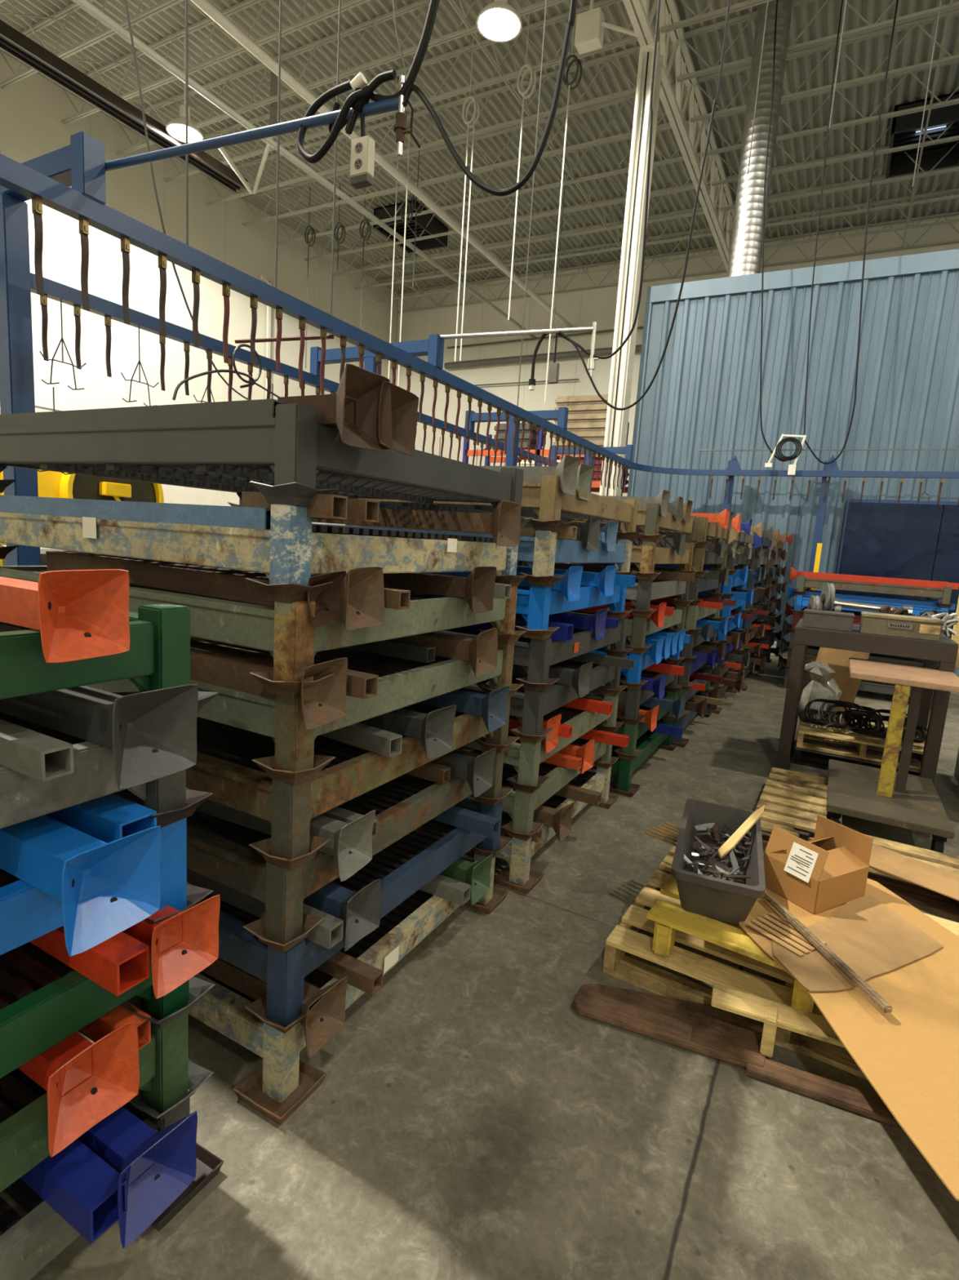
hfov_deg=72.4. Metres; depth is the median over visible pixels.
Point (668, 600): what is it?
tube
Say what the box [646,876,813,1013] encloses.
wooden skid
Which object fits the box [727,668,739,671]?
cup
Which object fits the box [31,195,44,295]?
hanger
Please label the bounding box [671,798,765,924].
plastic tub
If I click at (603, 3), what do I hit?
joist
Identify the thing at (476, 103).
rope coil
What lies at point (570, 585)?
cup
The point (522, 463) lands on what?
goods
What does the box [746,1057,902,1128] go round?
plank
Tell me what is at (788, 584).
tube
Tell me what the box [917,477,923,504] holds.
hanger
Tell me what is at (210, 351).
hanger
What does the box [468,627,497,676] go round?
cup
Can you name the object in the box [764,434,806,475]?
frame
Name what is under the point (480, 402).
hanger
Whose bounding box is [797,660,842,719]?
plastic bag
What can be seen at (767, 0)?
cable
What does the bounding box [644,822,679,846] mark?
cardboard
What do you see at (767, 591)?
cup
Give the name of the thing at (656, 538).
cup
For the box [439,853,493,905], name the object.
tube
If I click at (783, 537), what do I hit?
tube
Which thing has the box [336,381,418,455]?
tube
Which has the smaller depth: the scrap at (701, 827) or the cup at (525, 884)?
the scrap at (701, 827)
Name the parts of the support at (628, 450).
drop leg, post, drop leg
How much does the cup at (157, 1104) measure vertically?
0.050 m
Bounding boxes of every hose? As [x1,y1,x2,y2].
[172,368,255,399]
[231,343,262,383]
[254,382,279,397]
[369,0,439,102]
[799,708,839,724]
[804,698,852,727]
[808,710,858,726]
[817,699,864,725]
[825,703,883,729]
[828,711,865,729]
[839,709,882,732]
[845,712,905,737]
[848,716,884,731]
[863,716,888,729]
[865,709,907,736]
[875,715,906,734]
[884,728,919,738]
[902,723,927,742]
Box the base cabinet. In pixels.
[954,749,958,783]
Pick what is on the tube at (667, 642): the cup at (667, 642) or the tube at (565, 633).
the cup at (667, 642)
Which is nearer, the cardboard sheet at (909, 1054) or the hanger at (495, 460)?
the cardboard sheet at (909, 1054)
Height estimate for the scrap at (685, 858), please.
0.066 m
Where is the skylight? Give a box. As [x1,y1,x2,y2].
[885,91,958,177]
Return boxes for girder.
[622,0,734,271]
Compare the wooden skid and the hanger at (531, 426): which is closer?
the wooden skid
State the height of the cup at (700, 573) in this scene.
0.050 m
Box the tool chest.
[859,611,944,641]
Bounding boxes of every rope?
[388,156,398,378]
[397,133,409,386]
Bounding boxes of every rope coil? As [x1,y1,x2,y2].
[304,186,315,368]
[334,183,345,271]
[358,187,371,367]
[400,166,413,245]
[411,150,424,288]
[454,36,479,361]
[507,13,536,319]
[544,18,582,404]
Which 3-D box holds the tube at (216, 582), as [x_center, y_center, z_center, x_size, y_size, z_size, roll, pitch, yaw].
[-0.913,-0.191,1.966,1.298,0.137,0.137,9,10,32]
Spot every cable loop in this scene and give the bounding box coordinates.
[297,69,396,163]
[328,102,348,133]
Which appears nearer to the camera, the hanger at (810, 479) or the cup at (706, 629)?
the cup at (706, 629)
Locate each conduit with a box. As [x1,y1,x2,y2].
[261,275,271,399]
[601,21,646,39]
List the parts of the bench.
leg, leg, frame, plate, leg, leg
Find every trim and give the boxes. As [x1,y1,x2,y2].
[35,405,59,411]
[626,248,958,496]
[831,498,958,610]
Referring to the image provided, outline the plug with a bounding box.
[528,378,535,390]
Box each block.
[760,1007,778,1057]
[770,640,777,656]
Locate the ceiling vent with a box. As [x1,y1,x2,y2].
[373,200,448,253]
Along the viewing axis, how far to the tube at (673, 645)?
4.62 m
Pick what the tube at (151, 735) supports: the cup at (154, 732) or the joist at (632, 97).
the cup at (154, 732)
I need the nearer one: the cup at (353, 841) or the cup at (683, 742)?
the cup at (353, 841)
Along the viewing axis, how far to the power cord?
4.90 m
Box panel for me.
[815,647,870,722]
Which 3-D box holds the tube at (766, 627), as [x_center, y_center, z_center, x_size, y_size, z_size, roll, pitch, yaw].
[3.135,-0.235,8.572,1.250,0.050,0.050,8,11,28]
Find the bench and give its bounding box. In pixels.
[775,618,958,784]
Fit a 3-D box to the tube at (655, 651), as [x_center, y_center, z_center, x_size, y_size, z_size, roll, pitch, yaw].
[0.580,-0.014,4.473,1.309,0.158,0.158,8,10,28]
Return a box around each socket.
[354,158,362,168]
[355,142,362,152]
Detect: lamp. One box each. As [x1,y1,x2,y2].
[165,36,203,143]
[475,0,522,42]
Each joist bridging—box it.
[0,0,440,306]
[448,0,644,280]
[902,0,953,248]
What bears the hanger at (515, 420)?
hanging from the rail at (15, 176)
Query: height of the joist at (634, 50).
0.734 m
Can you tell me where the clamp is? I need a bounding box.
[345,87,369,135]
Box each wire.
[392,0,407,76]
[697,448,958,451]
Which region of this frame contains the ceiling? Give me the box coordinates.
[0,0,958,293]
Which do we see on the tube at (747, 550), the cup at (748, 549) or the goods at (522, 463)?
the cup at (748, 549)
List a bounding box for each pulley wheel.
[807,595,820,610]
[820,582,835,611]
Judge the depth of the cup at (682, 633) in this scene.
4.82 m
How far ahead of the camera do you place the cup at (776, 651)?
9.43 m
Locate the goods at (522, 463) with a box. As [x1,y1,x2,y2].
[520,459,560,466]
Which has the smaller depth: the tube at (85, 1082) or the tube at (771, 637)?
the tube at (85, 1082)
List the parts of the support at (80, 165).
post, drop leg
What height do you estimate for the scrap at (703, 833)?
0.039 m
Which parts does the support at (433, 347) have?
drop leg, post, drop leg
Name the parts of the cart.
plate, plate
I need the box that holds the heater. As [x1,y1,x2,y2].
[0,19,247,192]
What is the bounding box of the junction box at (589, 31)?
[574,0,604,54]
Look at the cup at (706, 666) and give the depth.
6.30 m
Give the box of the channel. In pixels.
[269,70,277,124]
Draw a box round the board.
[711,983,845,1048]
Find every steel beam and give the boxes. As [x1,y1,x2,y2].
[0,398,287,428]
[0,494,271,529]
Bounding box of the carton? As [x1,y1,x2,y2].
[763,814,873,914]
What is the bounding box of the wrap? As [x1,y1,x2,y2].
[350,71,367,90]
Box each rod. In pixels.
[185,0,188,244]
[234,334,333,343]
[275,0,281,288]
[329,0,341,315]
[517,0,546,406]
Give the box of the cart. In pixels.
[826,657,958,853]
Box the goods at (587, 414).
[552,394,608,447]
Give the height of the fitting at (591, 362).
0.370 m
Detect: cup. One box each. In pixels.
[0,479,15,493]
[0,545,17,559]
[47,1019,139,1157]
[62,825,161,956]
[111,691,218,713]
[112,684,198,789]
[117,1111,197,1248]
[118,787,213,827]
[121,976,214,1029]
[128,1059,213,1120]
[144,882,213,923]
[151,1142,224,1231]
[227,502,241,506]
[233,1059,326,1125]
[243,912,324,952]
[244,991,324,1034]
[245,577,333,602]
[248,671,336,697]
[248,835,331,871]
[249,480,339,506]
[252,754,335,785]
[299,657,347,729]
[303,975,347,1057]
[307,570,347,626]
[333,809,375,881]
[336,363,391,452]
[339,566,384,631]
[340,878,381,951]
[376,381,418,455]
[421,704,456,759]
[463,886,508,914]
[465,566,497,613]
[465,853,493,905]
[466,747,496,797]
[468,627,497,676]
[471,786,513,806]
[471,838,511,858]
[475,681,524,697]
[475,735,519,753]
[478,629,526,644]
[480,685,510,732]
[490,500,520,546]
[493,865,544,894]
[494,574,528,586]
[501,818,543,840]
[506,773,549,793]
[510,724,553,743]
[515,624,559,639]
[515,675,559,692]
[520,516,533,528]
[520,573,564,586]
[529,519,572,532]
[541,714,561,753]
[552,802,574,842]
[555,454,579,495]
[560,565,582,601]
[571,662,593,697]
[576,739,594,773]
[579,516,599,551]
[588,608,608,640]
[593,756,618,768]
[596,721,623,733]
[597,565,617,596]
[598,684,627,696]
[598,793,619,808]
[600,607,632,619]
[602,645,633,657]
[608,778,640,796]
[614,746,643,760]
[615,571,637,575]
[617,531,643,540]
[617,711,645,725]
[619,676,648,689]
[625,641,652,653]
[627,606,657,617]
[631,570,662,580]
[639,533,666,542]
[644,705,659,732]
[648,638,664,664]
[651,602,666,628]
[652,673,667,700]
[654,489,670,517]
[657,741,679,751]
[662,634,672,659]
[662,715,676,721]
[663,657,684,664]
[664,684,683,693]
[666,626,690,634]
[670,631,679,655]
[671,597,693,606]
[671,737,689,747]
[672,531,685,555]
[672,694,684,719]
[674,568,697,573]
[676,628,685,651]
[677,681,694,690]
[679,710,689,718]
[680,653,697,662]
[684,626,702,635]
[685,540,700,546]
[689,599,702,605]
[691,569,708,577]
[695,541,711,547]
[696,698,706,718]
[696,710,712,717]
[698,686,714,693]
[701,622,711,641]
[702,640,719,646]
[702,663,718,670]
[706,591,724,598]
[706,615,724,621]
[706,648,717,668]
[706,705,723,714]
[710,682,724,690]
[714,537,725,557]
[715,637,730,644]
[715,661,728,667]
[716,642,725,660]
[718,508,728,528]
[719,566,728,585]
[719,614,734,622]
[719,617,728,635]
[720,591,735,598]
[725,688,737,693]
[726,511,733,530]
[727,539,737,558]
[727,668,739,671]
[728,569,737,574]
[731,514,741,533]
[731,633,740,648]
[731,648,744,653]
[732,628,746,632]
[733,611,742,627]
[733,685,748,691]
[734,608,749,613]
[734,675,742,693]
[735,587,750,592]
[737,668,745,682]
[739,565,748,582]
[740,629,748,644]
[740,647,751,652]
[742,626,755,632]
[742,651,750,666]
[743,542,752,559]
[746,588,754,604]
[746,608,756,613]
[747,671,758,675]
[748,660,755,674]
[751,637,762,641]
[752,620,764,624]
[753,566,761,582]
[754,643,761,657]
[755,521,763,537]
[755,544,762,559]
[758,623,764,636]
[760,618,770,623]
[760,656,767,669]
[761,565,766,579]
[762,602,768,610]
[764,585,772,599]
[765,526,773,540]
[768,565,775,578]
[768,632,774,644]
[773,528,779,542]
[773,645,780,657]
[775,600,782,611]
[776,565,782,577]
[776,582,782,594]
[776,613,782,625]
[777,630,782,640]
[777,653,784,666]
[777,658,784,672]
[778,682,786,688]
[780,636,786,649]
[780,640,787,654]
[781,565,786,577]
[781,582,786,593]
[782,619,788,631]
[782,663,790,669]
[785,549,788,560]
[785,644,792,651]
[786,533,792,544]
[786,604,791,617]
[787,626,795,632]
[788,586,795,599]
[790,608,804,613]
[791,567,797,580]
[793,590,807,595]
[924,597,937,600]
[936,601,954,608]
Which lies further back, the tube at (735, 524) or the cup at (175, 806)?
the tube at (735, 524)
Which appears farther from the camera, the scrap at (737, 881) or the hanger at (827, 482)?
the hanger at (827, 482)
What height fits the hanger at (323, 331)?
0.400 m
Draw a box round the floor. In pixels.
[0,652,958,1279]
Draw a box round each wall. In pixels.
[0,52,398,548]
[395,214,958,496]
[633,269,958,675]
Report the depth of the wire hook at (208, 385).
4.85 m
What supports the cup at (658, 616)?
on the tube at (657, 617)
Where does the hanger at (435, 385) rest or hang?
hanging from the rail at (15, 176)
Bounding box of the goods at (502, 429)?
[490,422,546,449]
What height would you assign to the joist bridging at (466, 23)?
0.694 m
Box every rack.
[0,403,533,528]
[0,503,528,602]
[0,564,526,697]
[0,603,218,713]
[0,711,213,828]
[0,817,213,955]
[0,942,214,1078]
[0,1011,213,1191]
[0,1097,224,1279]
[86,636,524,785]
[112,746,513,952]
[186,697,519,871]
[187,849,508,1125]
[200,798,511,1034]
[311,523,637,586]
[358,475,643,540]
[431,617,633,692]
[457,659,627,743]
[462,422,629,496]
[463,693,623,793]
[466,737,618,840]
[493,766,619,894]
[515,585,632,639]
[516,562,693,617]
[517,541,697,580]
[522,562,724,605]
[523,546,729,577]
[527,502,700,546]
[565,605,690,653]
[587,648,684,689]
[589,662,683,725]
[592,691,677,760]
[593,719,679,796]
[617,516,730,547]
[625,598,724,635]
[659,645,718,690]
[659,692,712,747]
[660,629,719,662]
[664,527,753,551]
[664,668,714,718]
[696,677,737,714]
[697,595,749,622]
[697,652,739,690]
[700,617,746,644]
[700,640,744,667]
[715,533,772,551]
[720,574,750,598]
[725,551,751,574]
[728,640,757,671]
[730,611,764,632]
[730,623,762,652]
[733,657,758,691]
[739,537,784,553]
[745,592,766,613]
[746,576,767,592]
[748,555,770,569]
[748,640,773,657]
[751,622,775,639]
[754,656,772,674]
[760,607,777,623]
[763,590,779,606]
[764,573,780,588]
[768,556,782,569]
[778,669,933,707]
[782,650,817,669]
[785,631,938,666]
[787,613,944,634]
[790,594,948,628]
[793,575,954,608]
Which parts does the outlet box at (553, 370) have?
cord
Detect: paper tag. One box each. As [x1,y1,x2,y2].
[82,516,96,538]
[383,945,399,973]
[447,537,457,552]
[573,641,579,653]
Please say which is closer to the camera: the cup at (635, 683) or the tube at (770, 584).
the cup at (635, 683)
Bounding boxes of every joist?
[0,0,184,88]
[60,0,371,124]
[115,0,567,155]
[164,0,655,182]
[205,36,673,205]
[242,81,687,226]
[275,120,699,244]
[304,152,708,261]
[330,179,716,275]
[355,204,724,289]
[377,225,726,302]
[396,246,726,313]
[660,0,773,34]
[676,0,958,82]
[690,8,958,122]
[702,60,958,156]
[711,111,958,186]
[720,142,958,211]
[728,165,958,233]
[760,211,958,267]
[764,188,958,248]
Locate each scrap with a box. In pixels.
[683,854,702,874]
[684,862,693,868]
[688,846,700,852]
[691,852,699,856]
[693,862,698,872]
[694,822,715,831]
[694,832,711,835]
[694,835,710,851]
[694,851,709,857]
[697,862,704,868]
[701,852,717,869]
[701,868,724,874]
[706,826,712,838]
[708,858,719,877]
[713,822,719,841]
[715,865,729,875]
[718,831,729,838]
[720,858,731,862]
[722,866,741,879]
[723,875,751,878]
[725,862,732,867]
[728,848,739,873]
[728,879,743,882]
[736,836,744,847]
[736,843,742,850]
[737,857,749,862]
[745,841,751,844]
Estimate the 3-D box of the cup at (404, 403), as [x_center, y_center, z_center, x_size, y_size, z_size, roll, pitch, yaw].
[-0.239,-0.570,1.698,0.085,0.158,0.158,8,7,28]
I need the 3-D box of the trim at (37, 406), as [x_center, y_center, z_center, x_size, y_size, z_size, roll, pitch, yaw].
[-7.980,-5.606,18.055,0.050,0.040,17.000,8,10,28]
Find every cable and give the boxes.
[124,0,250,399]
[402,0,577,195]
[551,186,564,351]
[556,0,661,359]
[559,0,731,410]
[747,0,768,174]
[760,0,796,462]
[804,0,843,435]
[804,0,898,464]
[828,0,847,128]
[912,0,942,186]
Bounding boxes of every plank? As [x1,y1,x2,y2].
[573,982,767,1067]
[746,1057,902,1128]
[951,597,958,667]
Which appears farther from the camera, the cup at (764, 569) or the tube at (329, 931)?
the cup at (764, 569)
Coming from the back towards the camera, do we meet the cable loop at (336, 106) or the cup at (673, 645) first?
the cup at (673, 645)
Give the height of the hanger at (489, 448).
0.360 m
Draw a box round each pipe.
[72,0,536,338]
[105,96,399,172]
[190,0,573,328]
[440,326,593,339]
[444,344,641,368]
[444,378,578,387]
[447,326,644,348]
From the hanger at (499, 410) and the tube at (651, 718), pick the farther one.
the hanger at (499, 410)
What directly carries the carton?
on the cardboard sheet at (909, 1054)
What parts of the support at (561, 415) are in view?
drop leg, post, drop leg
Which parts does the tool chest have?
name plate, lid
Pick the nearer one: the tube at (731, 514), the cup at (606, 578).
the cup at (606, 578)
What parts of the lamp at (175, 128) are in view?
stem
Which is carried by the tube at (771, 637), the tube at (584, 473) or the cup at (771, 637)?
the cup at (771, 637)
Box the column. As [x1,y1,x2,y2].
[599,41,663,496]
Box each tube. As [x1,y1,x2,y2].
[0,568,129,662]
[0,684,198,789]
[0,719,73,782]
[0,814,161,956]
[0,885,149,996]
[0,947,151,1049]
[0,992,139,1157]
[0,1093,127,1244]
[9,1070,197,1248]
[44,793,156,843]
[45,551,384,631]
[66,550,347,626]
[122,893,220,999]
[186,868,343,949]
[190,639,377,699]
[190,647,347,729]
[195,799,375,881]
[201,957,347,1057]
[241,491,347,519]
[277,363,391,452]
[302,878,381,951]
[311,498,379,522]
[311,500,520,546]
[314,566,497,613]
[315,951,383,995]
[320,722,402,757]
[320,806,377,837]
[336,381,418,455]
[340,639,435,662]
[345,524,577,539]
[359,704,456,759]
[381,516,599,551]
[383,587,410,609]
[390,627,497,676]
[405,761,450,784]
[418,685,510,732]
[418,874,471,905]
[421,565,582,601]
[430,747,496,797]
[431,805,500,837]
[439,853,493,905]
[461,617,573,642]
[479,454,579,495]
[493,582,511,599]
[500,817,542,842]
[502,802,574,842]
[508,714,561,753]
[512,662,593,697]
[515,608,608,640]
[516,565,617,596]
[517,565,635,586]
[542,720,573,738]
[542,752,582,770]
[553,783,601,805]
[554,563,695,582]
[557,739,594,773]
[562,612,618,628]
[563,697,613,715]
[568,653,634,669]
[574,602,666,628]
[575,463,593,501]
[577,563,728,585]
[579,728,629,747]
[599,520,618,551]
[599,531,685,555]
[599,638,664,664]
[601,489,670,517]
[617,705,659,732]
[619,673,667,700]
[625,601,674,616]
[626,597,723,609]
[626,634,672,659]
[630,562,748,582]
[640,694,684,719]
[643,662,684,675]
[645,631,679,655]
[647,722,683,737]
[651,628,685,651]
[657,631,690,643]
[662,622,711,641]
[666,496,683,520]
[666,564,761,582]
[666,595,735,606]
[668,542,694,549]
[682,499,693,523]
[684,698,706,718]
[688,681,706,691]
[688,694,724,706]
[689,671,723,682]
[690,508,728,528]
[692,642,725,660]
[692,648,717,668]
[693,537,725,557]
[696,617,728,635]
[697,588,754,604]
[701,611,742,627]
[703,564,766,579]
[703,564,775,578]
[705,564,782,577]
[708,539,737,558]
[710,511,733,530]
[715,633,740,648]
[718,514,741,533]
[720,675,742,693]
[722,668,745,682]
[724,651,750,666]
[724,661,741,669]
[726,629,748,644]
[730,612,754,619]
[731,585,772,599]
[731,608,768,615]
[736,542,752,559]
[737,544,762,559]
[740,519,752,535]
[741,521,763,537]
[742,623,764,636]
[744,660,755,674]
[747,643,761,657]
[748,642,768,648]
[749,656,767,669]
[751,623,771,630]
[752,602,768,610]
[753,526,773,540]
[753,600,782,611]
[754,582,782,594]
[754,582,786,593]
[754,584,771,593]
[762,546,771,559]
[763,648,771,660]
[764,528,779,542]
[764,645,780,657]
[765,630,782,640]
[765,632,774,644]
[767,616,775,627]
[768,613,782,625]
[769,597,781,602]
[770,547,777,560]
[775,565,786,577]
[777,549,786,560]
[777,549,788,560]
[777,653,806,666]
[777,658,894,684]
[779,531,786,543]
[779,533,792,544]
[780,636,924,662]
[780,640,924,666]
[782,619,791,631]
[783,622,791,635]
[785,602,862,615]
[786,604,951,628]
[787,584,940,602]
[788,586,955,610]
[789,567,949,582]
[791,567,958,589]
[810,542,822,590]
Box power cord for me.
[530,333,549,378]
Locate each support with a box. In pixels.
[0,130,106,565]
[310,333,444,527]
[464,406,568,466]
[550,444,633,493]
[722,455,742,512]
[805,454,839,607]
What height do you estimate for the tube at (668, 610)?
0.060 m
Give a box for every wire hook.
[37,386,72,475]
[39,298,86,390]
[120,325,159,405]
[193,351,214,402]
[920,478,929,502]
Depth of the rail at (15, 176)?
3.73 m
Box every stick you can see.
[717,804,764,858]
[763,891,893,1013]
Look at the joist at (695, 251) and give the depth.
22.01 m
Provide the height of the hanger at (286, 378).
0.400 m
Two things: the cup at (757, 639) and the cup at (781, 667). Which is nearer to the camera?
the cup at (781, 667)
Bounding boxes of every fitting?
[393,75,420,157]
[587,321,599,377]
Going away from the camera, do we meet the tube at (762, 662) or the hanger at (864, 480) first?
the tube at (762, 662)
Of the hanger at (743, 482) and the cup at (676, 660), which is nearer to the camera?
the cup at (676, 660)
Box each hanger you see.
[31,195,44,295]
[40,293,48,360]
[73,305,81,369]
[78,217,89,311]
[104,315,111,377]
[120,236,129,324]
[158,253,166,337]
[159,333,165,391]
[183,342,189,395]
[191,269,199,347]
[206,350,212,402]
[222,283,230,363]
[227,357,233,401]
[247,364,253,399]
[249,295,257,364]
[266,369,271,399]
[275,306,282,371]
[284,376,288,396]
[298,318,306,387]
[300,382,305,395]
[315,386,319,395]
[320,328,326,394]
[339,337,346,382]
[358,345,364,368]
[375,352,381,374]
[391,360,396,384]
[405,366,411,391]
[413,420,417,449]
[418,373,425,421]
[422,422,426,451]
[431,378,438,424]
[431,426,435,454]
[440,429,444,456]
[444,384,450,428]
[448,431,453,458]
[455,390,462,438]
[457,435,461,461]
[465,437,469,462]
[466,395,472,437]
[472,440,476,465]
[476,399,482,445]
[480,442,484,466]
[486,404,492,448]
[486,444,490,466]
[493,447,497,466]
[495,408,501,451]
[500,448,503,466]
[504,412,510,453]
[512,415,518,457]
[518,455,521,466]
[520,419,525,454]
[528,422,533,462]
[534,426,540,464]
[542,429,546,462]
[548,431,553,466]
[555,435,559,466]
[560,437,565,460]
[567,440,571,455]
[573,442,576,457]
[578,444,582,465]
[582,447,586,463]
[588,449,591,465]
[591,452,596,479]
[596,453,600,480]
[600,456,604,485]
[604,457,609,487]
[608,459,613,488]
[613,461,617,489]
[617,462,621,487]
[620,464,624,488]
[623,466,627,493]
[709,475,713,498]
[724,475,728,498]
[740,475,744,499]
[756,475,760,499]
[773,475,777,500]
[789,475,794,500]
[806,476,811,501]
[823,476,829,501]
[841,476,847,502]
[859,476,865,502]
[878,477,884,502]
[897,477,903,503]
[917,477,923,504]
[937,478,943,504]
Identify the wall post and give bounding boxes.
[770,517,788,631]
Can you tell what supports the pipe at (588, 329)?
attached to the support at (433, 347)
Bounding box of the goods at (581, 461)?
[578,459,630,483]
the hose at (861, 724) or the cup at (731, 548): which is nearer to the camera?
the hose at (861, 724)
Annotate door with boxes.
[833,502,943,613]
[932,504,958,639]
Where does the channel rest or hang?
hanging from the ceiling
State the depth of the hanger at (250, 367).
5.21 m
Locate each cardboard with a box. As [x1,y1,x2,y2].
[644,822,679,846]
[746,911,826,956]
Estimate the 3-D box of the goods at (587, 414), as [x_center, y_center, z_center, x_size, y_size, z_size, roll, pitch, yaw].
[2.217,-4.318,13.184,1.273,0.995,0.900,8,10,28]
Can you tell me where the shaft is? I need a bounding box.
[832,597,913,615]
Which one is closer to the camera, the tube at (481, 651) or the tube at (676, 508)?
the tube at (481, 651)
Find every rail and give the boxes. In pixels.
[0,153,958,478]
[0,542,66,565]
[30,272,559,466]
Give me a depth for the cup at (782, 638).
8.50 m
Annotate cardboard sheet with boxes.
[738,878,958,1201]
[770,895,943,991]
[808,837,958,900]
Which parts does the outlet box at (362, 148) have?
cord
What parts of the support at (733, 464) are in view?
post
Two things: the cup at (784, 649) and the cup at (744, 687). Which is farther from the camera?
the cup at (784, 649)
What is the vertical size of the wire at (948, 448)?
0.024 m
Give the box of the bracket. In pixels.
[217,136,274,194]
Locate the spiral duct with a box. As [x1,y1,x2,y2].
[727,0,793,276]
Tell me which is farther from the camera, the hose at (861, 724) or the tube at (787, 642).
the tube at (787, 642)
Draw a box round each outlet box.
[350,111,375,189]
[547,333,559,383]
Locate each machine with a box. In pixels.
[0,469,164,565]
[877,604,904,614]
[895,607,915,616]
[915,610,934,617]
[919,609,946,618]
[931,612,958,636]
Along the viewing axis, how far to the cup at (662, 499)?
4.04 m
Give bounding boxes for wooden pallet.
[602,842,958,1079]
[755,767,827,851]
[793,737,921,775]
[796,719,924,768]
[865,834,958,919]

